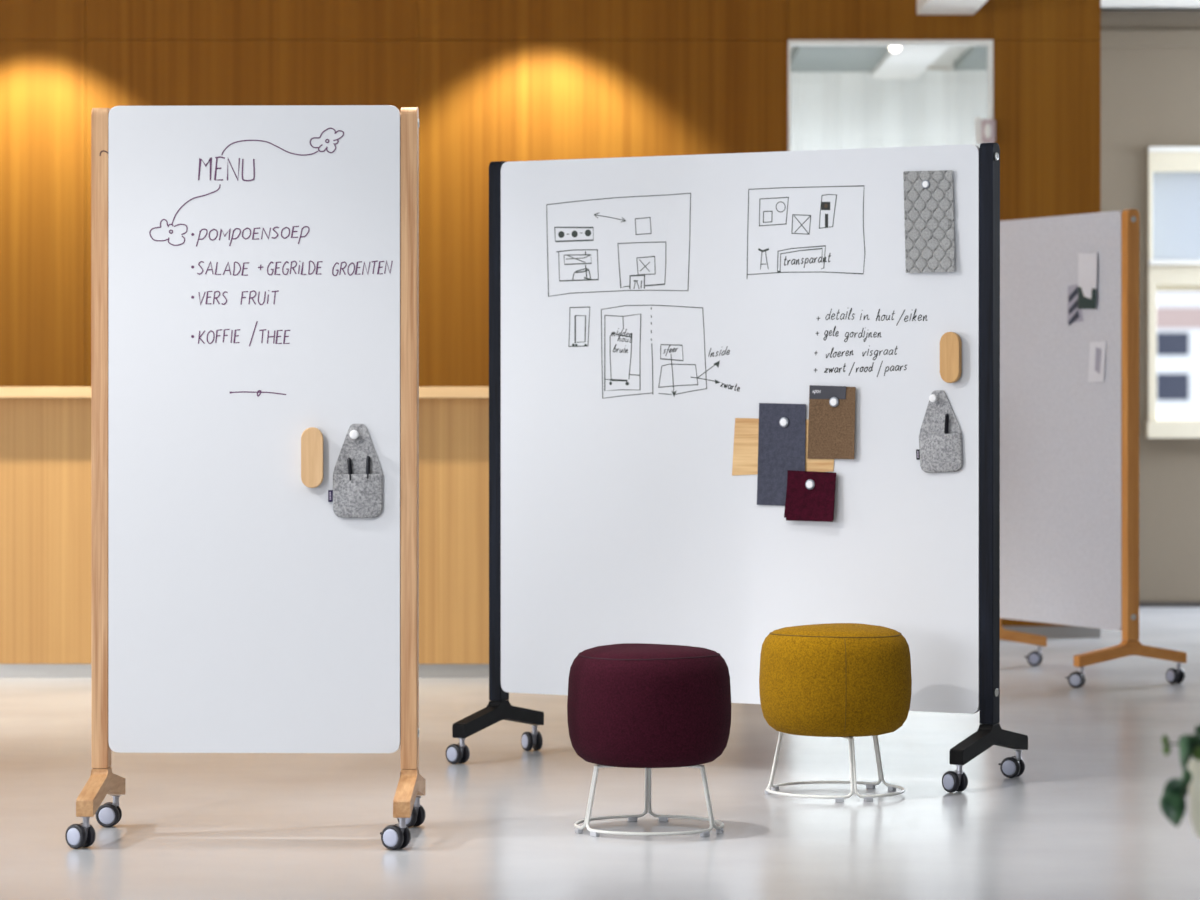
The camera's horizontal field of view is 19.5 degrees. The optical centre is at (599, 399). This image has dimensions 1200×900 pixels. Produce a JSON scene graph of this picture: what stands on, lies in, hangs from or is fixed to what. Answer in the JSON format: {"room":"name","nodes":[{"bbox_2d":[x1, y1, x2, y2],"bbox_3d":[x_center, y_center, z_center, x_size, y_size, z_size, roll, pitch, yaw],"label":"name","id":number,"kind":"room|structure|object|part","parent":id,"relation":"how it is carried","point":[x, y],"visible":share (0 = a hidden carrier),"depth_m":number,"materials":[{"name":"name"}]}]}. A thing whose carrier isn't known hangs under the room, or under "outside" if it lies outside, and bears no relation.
{"room":"open office area","nodes":[
{"label":"open office area","id":0,"kind":"room"},
{"bbox_2d":[0,398,488,663],"bbox_3d":[-4.201,0.586,15.010,9.599,1.188,0.300,0,0,0],"label":"counter","id":1,"kind":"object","parent":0,"point":[45,443],"depth_m":14.86,"materials":[{"name":"brown wood"}]},
{"bbox_3d":[-2.310,0.557,14.870,1.378,1.128,0.020,0,0,0],"label":"veneer panel","id":2,"kind":"part","parent":1,"relation":"part of","materials":[{"name":"brown wood"}]},
{"bbox_2d":[0,664,488,677],"bbox_3d":[-4.200,1.151,14.873,9.600,0.058,0.014,0,0,0],"label":"baseboard","id":3,"kind":"structure","parent":1,"relation":"attached to","point":[6,670],"depth_m":14.87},
{"bbox_2d":[0,387,488,397],"bbox_3d":[-4.175,-0.032,14.998,9.650,0.047,0.445,0,0,0],"label":"trim","id":4,"kind":"structure","parent":1,"relation":"on","point":[5,392],"depth_m":14.77,"materials":[{"name":"brown wood"}]},
{"bbox_3d":[-0.930,0.557,14.870,1.378,1.128,0.020,0,0,0],"label":"veneer panel","id":5,"kind":"part","parent":1,"relation":"part of","materials":[{"name":"brown wood"}]},
{"bbox_2d":[0,0,1100,625],"bbox_3d":[-3.258,-0.520,17.430,11.484,3.400,0.160,0,0,0],"label":"wall","id":6,"kind":"structure","parent":0,"point":[488,81],"depth_m":17.35,"materials":[{"name":"brown wood"}]},
{"bbox_3d":[-3.375,-2.002,17.360,1.648,0.433,0.020,0,0,0],"label":"panel","id":7,"kind":"part","parent":6,"relation":"part of","materials":[{"name":"brown wood"}]},
{"bbox_3d":[-3.375,-0.331,17.360,1.648,2.904,0.020,0,0,0],"label":"panel","id":8,"kind":"part","parent":6,"relation":"part of","materials":[{"name":"brown wood"}]},
{"bbox_3d":[-1.725,-2.002,17.360,1.648,0.433,0.020,0,0,0],"label":"panel","id":9,"kind":"part","parent":6,"relation":"part of","materials":[{"name":"brown wood"}]},
{"bbox_3d":[-1.725,-0.331,17.360,1.648,2.904,0.020,0,0,0],"label":"panel","id":10,"kind":"part","parent":6,"relation":"part of","materials":[{"name":"brown wood"}]},
{"bbox_3d":[0.016,-2.002,17.360,1.830,0.433,0.020,0,0,0],"label":"panel","id":11,"kind":"part","parent":6,"relation":"part of","materials":[{"name":"brown wood"}]},
{"bbox_3d":[0.016,-0.331,17.360,1.830,2.904,0.020,0,0,0],"label":"panel","id":12,"kind":"part","parent":6,"relation":"part of","materials":[{"name":"brown wood"}]},
{"bbox_2d":[788,40,992,150],"bbox_3d":[1.440,-0.302,17.424,1.016,2.965,0.172,0,0,0],"label":"window","id":13,"kind":"structure","parent":6,"relation":"in","point":[989,43],"depth_m":17.34,"materials":[{"name":"white paint"}]},
{"bbox_2d":[975,117,995,144],"bbox_3d":[1.907,-1.331,17.308,0.096,0.135,0.059,0,0,0],"label":"wall device","id":14,"kind":"object","parent":13,"relation":"attached to","point":[985,129],"visible":0.9,"depth_m":17.29,"materials":[{"name":"white paint"}]},
{"bbox_3d":[1.874,-1.331,17.323,0.030,0.135,0.030,0,0,0],"label":"plate","id":15,"kind":"part","parent":14,"relation":"part of","materials":[{"name":"white paint"}]},
{"bbox_3d":[1.440,-2.002,17.360,1.014,0.433,0.020,0,0,0],"label":"panel","id":16,"kind":"part","parent":6,"relation":"part of","materials":[{"name":"brown wood"}]},
{"bbox_3d":[2.216,-2.002,17.360,0.533,0.433,0.020,0,0,0],"label":"panel","id":17,"kind":"part","parent":6,"relation":"part of","materials":[{"name":"brown wood"}]},
{"bbox_3d":[2.216,-0.331,17.360,0.533,2.904,0.020,0,0,0],"label":"panel","id":18,"kind":"part","parent":6,"relation":"part of","materials":[{"name":"brown wood"}]},
{"bbox_2d":[1002,626,1100,637],"bbox_3d":[2.216,1.151,17.363,0.535,0.058,0.014,0,0,0],"label":"baseboard","id":19,"kind":"structure","parent":6,"relation":"attached to","point":[1048,631],"depth_m":17.36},
{"bbox_2d":[0,607,1199,899],"bbox_3d":[0.500,1.240,9.450,19.000,0.120,24.900,0,0,0],"label":"floor","id":20,"kind":"structure","parent":0,"point":[1084,819],"depth_m":10.13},
{"bbox_2d":[65,105,425,849],"bbox_3d":[-0.949,0.195,9.442,0.925,1.971,0.554,0,0,2],"label":"whiteboard","id":21,"kind":"object","parent":20,"relation":"on","point":[255,268],"visible":1,"depth_m":9.40,"materials":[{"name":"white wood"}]},
{"bbox_3d":[-1.345,0.102,9.441,0.045,1.777,0.058,0,0,2],"label":"post","id":22,"kind":"part","parent":21,"relation":"part of","materials":[{"name":"brown wood"}]},
{"bbox_2d":[301,427,323,487],"bbox_3d":[-0.771,0.154,9.379,0.058,0.163,0.029,0,0,2],"label":"eraser","id":23,"kind":"object","parent":21,"relation":"attached to","point":[312,440],"visible":1,"depth_m":9.37,"materials":[{"name":"brown wood"}]},
{"bbox_2d":[328,424,382,517],"bbox_3d":[-0.656,0.190,9.383,0.147,0.253,0.017,0,0,1],"label":"pouch","id":24,"kind":"object","parent":21,"relation":"attached to","point":[358,497],"visible":1,"depth_m":9.38,"materials":[{"name":"grey fabric"}]},
{"bbox_2d":[347,458,351,480],"bbox_3d":[-0.668,0.218,9.376,0.020,0.125,0.025,0,0,2],"label":"marker pen","id":25,"kind":"object","parent":24,"relation":"in","point":[349,462],"visible":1,"depth_m":9.38,"materials":[{"name":"black plastic"}]},
{"bbox_2d":[349,430,358,438],"bbox_3d":[-0.658,0.093,9.375,0.025,0.025,0.026,0,0,1],"label":"magnet","id":26,"kind":"object","parent":24,"relation":"attached to","point":[354,434],"visible":1,"depth_m":9.36},
{"bbox_2d":[366,456,369,480],"bbox_3d":[-0.623,0.213,9.374,0.015,0.125,0.025,0,0,2],"label":"marker pen","id":27,"kind":"object","parent":24,"relation":"in","point":[367,457],"visible":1,"depth_m":9.37,"materials":[{"name":"black plastic"}]},
{"bbox_3d":[-0.512,0.102,9.419,0.045,1.777,0.058,0,0,1],"label":"post","id":28,"kind":"part","parent":21,"relation":"part of","materials":[{"name":"brown wood"}]},
{"bbox_2d":[567,643,730,836],"bbox_3d":[0.135,0.925,9.600,0.451,0.509,0.446,0,0,0],"label":"upholstered stool","id":29,"kind":"object","parent":20,"relation":"on","point":[630,705],"visible":1,"depth_m":9.43,"materials":[{"name":"fabric"}]},
{"bbox_3d":[0.024,1.081,9.664,0.157,0.179,0.346,0,0,30],"label":"frame rod","id":30,"kind":"part","parent":29,"relation":"part of","materials":[{"name":"white metal"}]},
{"bbox_2d":[567,643,730,767],"bbox_3d":[0.135,0.834,9.600,0.451,0.325,0.446,0,0,0],"label":"cushion","id":31,"kind":"object","parent":29,"relation":"on","point":[630,705],"depth_m":9.42,"materials":[{"name":"fabric"}]},
{"bbox_3d":[0.134,1.081,9.472,0.346,0.179,0.156,0,0,0],"label":"frame rod","id":32,"kind":"part","parent":29,"relation":"part of","materials":[{"name":"white metal"}]},
{"bbox_3d":[0.245,1.081,9.664,0.157,0.179,0.346,0,0,-30],"label":"frame rod","id":33,"kind":"part","parent":29,"relation":"part of","materials":[{"name":"white metal"}]},
{"bbox_2d":[445,143,1027,792],"bbox_3d":[0.414,0.197,11.146,1.831,1.967,0.570,0,0,29],"label":"whiteboard","id":34,"kind":"object","parent":20,"relation":"on","point":[640,308],"visible":1,"depth_m":11.12,"materials":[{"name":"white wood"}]},
{"bbox_3d":[-0.333,0.102,11.549,0.045,1.777,0.058,0,0,28],"label":"post","id":35,"kind":"part","parent":34,"relation":"part of","materials":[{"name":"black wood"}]},
{"bbox_2d":[757,403,805,505],"bbox_3d":[0.571,0.172,11.018,0.171,0.325,0.005,0,0,30],"label":"sample","id":36,"kind":"object","parent":34,"relation":"attached to","point":[780,449],"visible":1,"depth_m":11.02,"materials":[{"name":"fabric"}]},
{"bbox_2d":[779,417,788,426],"bbox_3d":[0.578,0.070,11.009,0.032,0.032,0.009,0,0,28],"label":"magnet","id":37,"kind":"object","parent":36,"relation":"attached to","point":[784,422],"visible":1,"depth_m":11.01},
{"bbox_2d":[732,418,833,474],"bbox_3d":[0.579,0.148,11.018,0.364,0.182,0.001,0,0,28],"label":"sample","id":38,"kind":"object","parent":34,"relation":"attached to","point":[745,449],"visible":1,"depth_m":11.08,"materials":[{"name":"beige wood"}]},
{"bbox_2d":[784,470,835,521],"bbox_3d":[0.654,0.300,10.953,0.183,0.159,0.023,0,0,29],"label":"sample","id":39,"kind":"object","parent":34,"relation":"attached to","point":[802,503],"visible":1,"depth_m":10.95,"materials":[{"name":"fabric"}]},
{"bbox_2d":[805,479,814,489],"bbox_3d":[0.657,0.264,10.950,0.032,0.032,0.009,0,0,29],"label":"magnet","id":40,"kind":"object","parent":39,"relation":"attached to","point":[810,484],"visible":1,"depth_m":10.95},
{"bbox_2d":[807,385,855,458],"bbox_3d":[0.724,0.069,10.931,0.168,0.231,0.008,0,0,32],"label":"sample","id":41,"kind":"object","parent":34,"relation":"attached to","point":[831,430],"visible":1,"depth_m":10.93,"materials":[{"name":"fabric"}]},
{"bbox_2d":[829,397,838,406],"bbox_3d":[0.730,0.006,10.923,0.032,0.032,0.009,0,0,29],"label":"magnet","id":42,"kind":"object","parent":41,"relation":"attached to","point":[833,401],"visible":1,"depth_m":10.92},
{"bbox_2d":[903,170,954,272],"bbox_3d":[1.012,-0.549,10.769,0.173,0.314,0.020,0,0,28],"label":"sample","id":43,"kind":"object","parent":34,"relation":"attached to","point":[928,213],"visible":1,"depth_m":10.77,"materials":[{"name":"grey fabric"}]},
{"bbox_2d":[922,180,929,188],"bbox_3d":[1.002,-0.664,10.772,0.027,0.027,0.009,0,0,29],"label":"magnet","id":44,"kind":"object","parent":43,"relation":"attached to","point":[925,184],"visible":1,"depth_m":10.77},
{"bbox_2d":[916,390,962,472],"bbox_3d":[1.042,0.098,10.757,0.156,0.255,0.017,0,0,29],"label":"pouch","id":45,"kind":"object","parent":34,"relation":"attached to","point":[938,451],"visible":1,"depth_m":10.76,"materials":[{"name":"grey fabric"}]},
{"bbox_2d":[929,394,937,401],"bbox_3d":[1.027,-0.005,10.756,0.025,0.025,0.026,0,0,29],"label":"magnet","id":46,"kind":"object","parent":45,"relation":"attached to","point":[932,398],"visible":1,"depth_m":10.74},
{"bbox_2d":[944,413,948,433],"bbox_3d":[1.061,0.104,10.739,0.015,0.125,0.025,0,0,28],"label":"marker pen","id":47,"kind":"object","parent":45,"relation":"in","point":[946,426],"visible":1,"depth_m":10.74,"materials":[{"name":"black plastic"}]},
{"bbox_2d":[940,332,961,382],"bbox_3d":[1.076,-0.131,10.731,0.063,0.157,0.029,0,0,28],"label":"eraser","id":48,"kind":"object","parent":34,"relation":"attached to","point":[950,342],"visible":1,"depth_m":10.72,"materials":[{"name":"brown wood"}]},
{"bbox_3d":[1.193,0.102,10.721,0.045,1.777,0.058,0,0,29],"label":"post","id":49,"kind":"part","parent":34,"relation":"part of","materials":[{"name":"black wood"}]},
{"bbox_2d":[759,623,911,801],"bbox_3d":[0.704,0.925,10.470,0.456,0.509,0.451,0,0,0],"label":"upholstered stool","id":50,"kind":"object","parent":20,"relation":"on","point":[848,681],"visible":1,"depth_m":10.29,"materials":[{"name":"yellow fabric"}]},
{"bbox_3d":[0.609,1.081,10.384,0.158,0.179,0.350,0,0,-42],"label":"frame rod","id":51,"kind":"part","parent":50,"relation":"part of","materials":[{"name":"white metal"}]},
{"bbox_3d":[0.678,1.081,10.596,0.350,0.179,0.158,0,0,-12],"label":"frame rod","id":52,"kind":"part","parent":50,"relation":"part of","materials":[{"name":"white metal"}]},
{"bbox_2d":[759,623,911,736],"bbox_3d":[0.704,0.834,10.471,0.456,0.325,0.450,0,0,0],"label":"cushion","id":53,"kind":"object","parent":50,"relation":"on","point":[830,679],"depth_m":10.29,"materials":[{"name":"yellow fabric"}]},
{"bbox_3d":[0.827,1.081,10.430,0.158,0.179,0.350,0,0,18],"label":"frame rod","id":54,"kind":"part","parent":50,"relation":"part of","materials":[{"name":"white metal"}]},
{"bbox_2d":[1000,209,1186,687],"bbox_3d":[1.945,0.197,14.947,0.558,1.967,1.159,0,0,-25],"label":"whiteboard","id":55,"kind":"object","parent":20,"relation":"on","point":[1069,443],"visible":0.76,"depth_m":14.82,"materials":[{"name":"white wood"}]},
{"bbox_3d":[1.944,0.086,14.932,0.020,1.737,1.032,0,0,-25],"label":"panel","id":56,"kind":"part","parent":55,"relation":"part of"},
{"bbox_2d":[1067,284,1082,325],"bbox_3d":[2.006,-0.401,14.769,0.002,0.176,0.124,0,0,-25],"label":"card","id":57,"kind":"object","parent":55,"relation":"attached to","point":[1074,314],"visible":1,"depth_m":14.78,"materials":[{"name":"paper"}]},
{"bbox_2d":[1078,253,1096,308],"bbox_3d":[2.042,-0.499,14.671,0.004,0.239,0.153,0,0,-23],"label":"postcard","id":58,"kind":"object","parent":55,"relation":"attached to","point":[1087,262],"visible":1,"depth_m":14.67},
{"bbox_2d":[1081,285,1091,298],"bbox_3d":[2.040,-0.453,14.674,0.001,0.061,0.092,0,0,-22],"label":"print","id":59,"kind":"object","parent":58,"relation":"attached to","point":[1086,290],"depth_m":14.67},
{"bbox_2d":[1078,287,1095,308],"bbox_3d":[2.042,-0.428,14.672,0.001,0.096,0.147,0,0,-23],"label":"print","id":60,"kind":"object","parent":58,"relation":"attached to","point":[1086,295],"depth_m":14.67},
{"bbox_2d":[1088,341,1105,381],"bbox_3d":[2.075,-0.160,14.614,0.006,0.171,0.129,0,0,-25],"label":"card","id":61,"kind":"object","parent":55,"relation":"attached to","point":[1097,349],"visible":1,"depth_m":14.61,"materials":[{"name":"white paper"}]},
{"bbox_2d":[1095,347,1100,373],"bbox_3d":[2.078,-0.165,14.603,0.001,0.113,0.045,0,0,-25],"label":"print","id":62,"kind":"object","parent":61,"relation":"attached to","point":[1097,349],"depth_m":14.60},
{"bbox_3d":[2.190,0.102,14.451,0.058,1.777,0.045,0,0,-25],"label":"post","id":63,"kind":"part","parent":55,"relation":"part of","materials":[{"name":"brown wood"}]},
{"bbox_3d":[1.094,0.967,6.000,0.110,0.426,0.110,0,0,0],"label":"plant stand","id":64,"kind":"object","parent":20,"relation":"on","visible":0},
{"bbox_2d":[1160,725,1199,836],"bbox_3d":[1.064,0.639,6.000,0.228,0.231,0.169,0,0,0],"label":"potted plant","id":65,"kind":"object","parent":64,"relation":"on","point":[1173,805],"visible":1,"depth_m":5.95,"materials":[{"name":"green plant"}]},
{"bbox_3d":[1.020,0.603,5.980,0.112,0.037,0.013,0,0,-16],"label":"stem","id":66,"kind":"part","parent":65,"relation":"part of","materials":[{"name":"green plant"}]},
{"bbox_3d":[1.026,0.627,5.968,0.113,0.088,0.015,0,0,-42],"label":"stem","id":67,"kind":"part","parent":65,"relation":"part of","materials":[{"name":"green plant"}]},
{"bbox_3d":[1.094,0.684,6.000,0.169,0.141,0.169,0,0,0],"label":"pot","id":68,"kind":"part","parent":65,"relation":"part of","materials":[{"name":"beige ceramic"}]},
{"bbox_2d":[1101,7,1199,601],"bbox_3d":[6.192,-0.524,20.010,7.616,3.409,0.440,0,0,0],"label":"wall","id":69,"kind":"structure","parent":0,"point":[1150,60],"depth_m":19.95,"materials":[{"name":"grey paint"}]},
{"bbox_2d":[791,67,986,150],"bbox_3d":[0.550,-0.433,21.298,4.100,3.186,0.093,0,0,0],"label":"curtain","id":70,"kind":"object","parent":69,"relation":"hanging from","point":[830,110],"visible":0.02,"depth_m":21.30,"materials":[{"name":"white fabric"}]},
{"bbox_3d":[0.550,-2.017,21.300,4.100,0.020,0.060,0,0,0],"label":"rail","id":71,"kind":"part","parent":70,"relation":"part of","materials":[{"name":"white paint"}]},
{"bbox_2d":[791,46,986,78],"bbox_3d":[-0.268,-2.006,19.510,5.464,0.160,3.980,0,0,0],"label":"ceiling","id":72,"kind":"structure","parent":69,"relation":"attached to","point":[910,62],"depth_m":20.17,"materials":[{"name":"paint"}]},
{"bbox_2d":[888,46,901,52],"bbox_3d":[1.593,-1.950,18.910,0.076,0.152,0.086,0,0,0],"label":"ceiling spotlight","id":73,"kind":"object","parent":72,"relation":"attached to","point":[894,49],"visible":0.42,"depth_m":18.90,"materials":[{"name":"white paint"}]},
{"bbox_3d":[1.593,-1.903,18.890,0.062,0.049,0.038,0,0,0],"label":"bulb","id":74,"kind":"part","parent":73,"relation":"part of","materials":[{"name":"white"}]},
{"bbox_3d":[6.192,-2.224,19.870,7.616,0.009,0.160,0,0,0],"label":"cornice","id":75,"kind":"part","parent":69,"relation":"part of","materials":[{"name":"white paint"}]},
{"bbox_2d":[1139,602,1199,606],"bbox_3d":[6.192,1.165,19.941,7.616,0.030,0.018,0,0,0],"label":"baseboard","id":76,"kind":"structure","parent":69,"relation":"attached to","point":[1141,604],"depth_m":19.93,"materials":[{"name":"grey"}]},
{"bbox_2d":[1146,147,1199,437],"bbox_3d":[4.268,-0.613,20.050,2.311,1.659,0.320,0,0,0],"label":"window","id":77,"kind":"structure","parent":69,"relation":"in","point":[1173,172],"depth_m":19.99,"materials":[{"name":"white paint"}]},
{"bbox_3d":[4.268,0.168,20.050,2.311,0.097,0.320,0,0,0],"label":"sill","id":78,"kind":"part","parent":77,"relation":"part of","materials":[{"name":"beige paint"}]},
{"bbox_3d":[4.274,-1.428,20.055,2.300,0.028,0.290,0,0,0],"label":"head trim","id":79,"kind":"part","parent":77,"relation":"part of","materials":[{"name":"white paint"}]},
{"bbox_3d":[4.274,-1.359,20.065,2.300,0.108,0.270,0,0,0],"label":"head frame","id":80,"kind":"part","parent":77,"relation":"part of","materials":[{"name":"beige paint"}]},
{"bbox_2d":[1152,172,1199,259],"bbox_3d":[4.285,-1.052,20.052,2.277,0.507,0.005,0,0,0],"label":"blind","id":81,"kind":"object","parent":77,"relation":"attached to","point":[1175,195],"depth_m":20.05,"materials":[{"name":"grey fabric"}]},
{"bbox_2d":[1101,0,1199,10],"bbox_3d":[0.500,-2.320,9.450,19.000,0.200,24.900,0,0,0],"label":"ceiling","id":82,"kind":"structure","parent":0,"point":[1104,3],"depth_m":19.65,"materials":[{"name":"paint"}]},
{"bbox_2d":[917,0,986,14],"bbox_3d":[1.712,-2.064,13.174,0.285,0.312,8.348,0,0,0],"label":"duct","id":83,"kind":"object","parent":82,"relation":"attached to","point":[924,7],"visible":1,"depth_m":17.02,"materials":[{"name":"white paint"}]},
{"label":"outside","id":84,"kind":"structure","parent":0,"visible":0},
{"bbox_2d":[1148,291,1199,420],"bbox_3d":[9.500,-1.320,42.260,15.000,13.000,0.680,0,0,0],"label":"building","id":85,"kind":"structure","parent":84,"point":[1177,312],"depth_m":41.94,"materials":[{"name":"white paint"}]},
{"bbox_3d":[6.860,-0.156,41.932,0.380,0.312,0.015,0,0,0],"label":"pane","id":86,"kind":"part","parent":85,"relation":"part of","materials":[{"name":"blue glass"}]},
{"bbox_3d":[6.860,-0.672,41.932,0.380,0.264,0.015,0,0,0],"label":"pane","id":87,"kind":"part","parent":85,"relation":"part of","materials":[{"name":"blue glass"}]}
]}

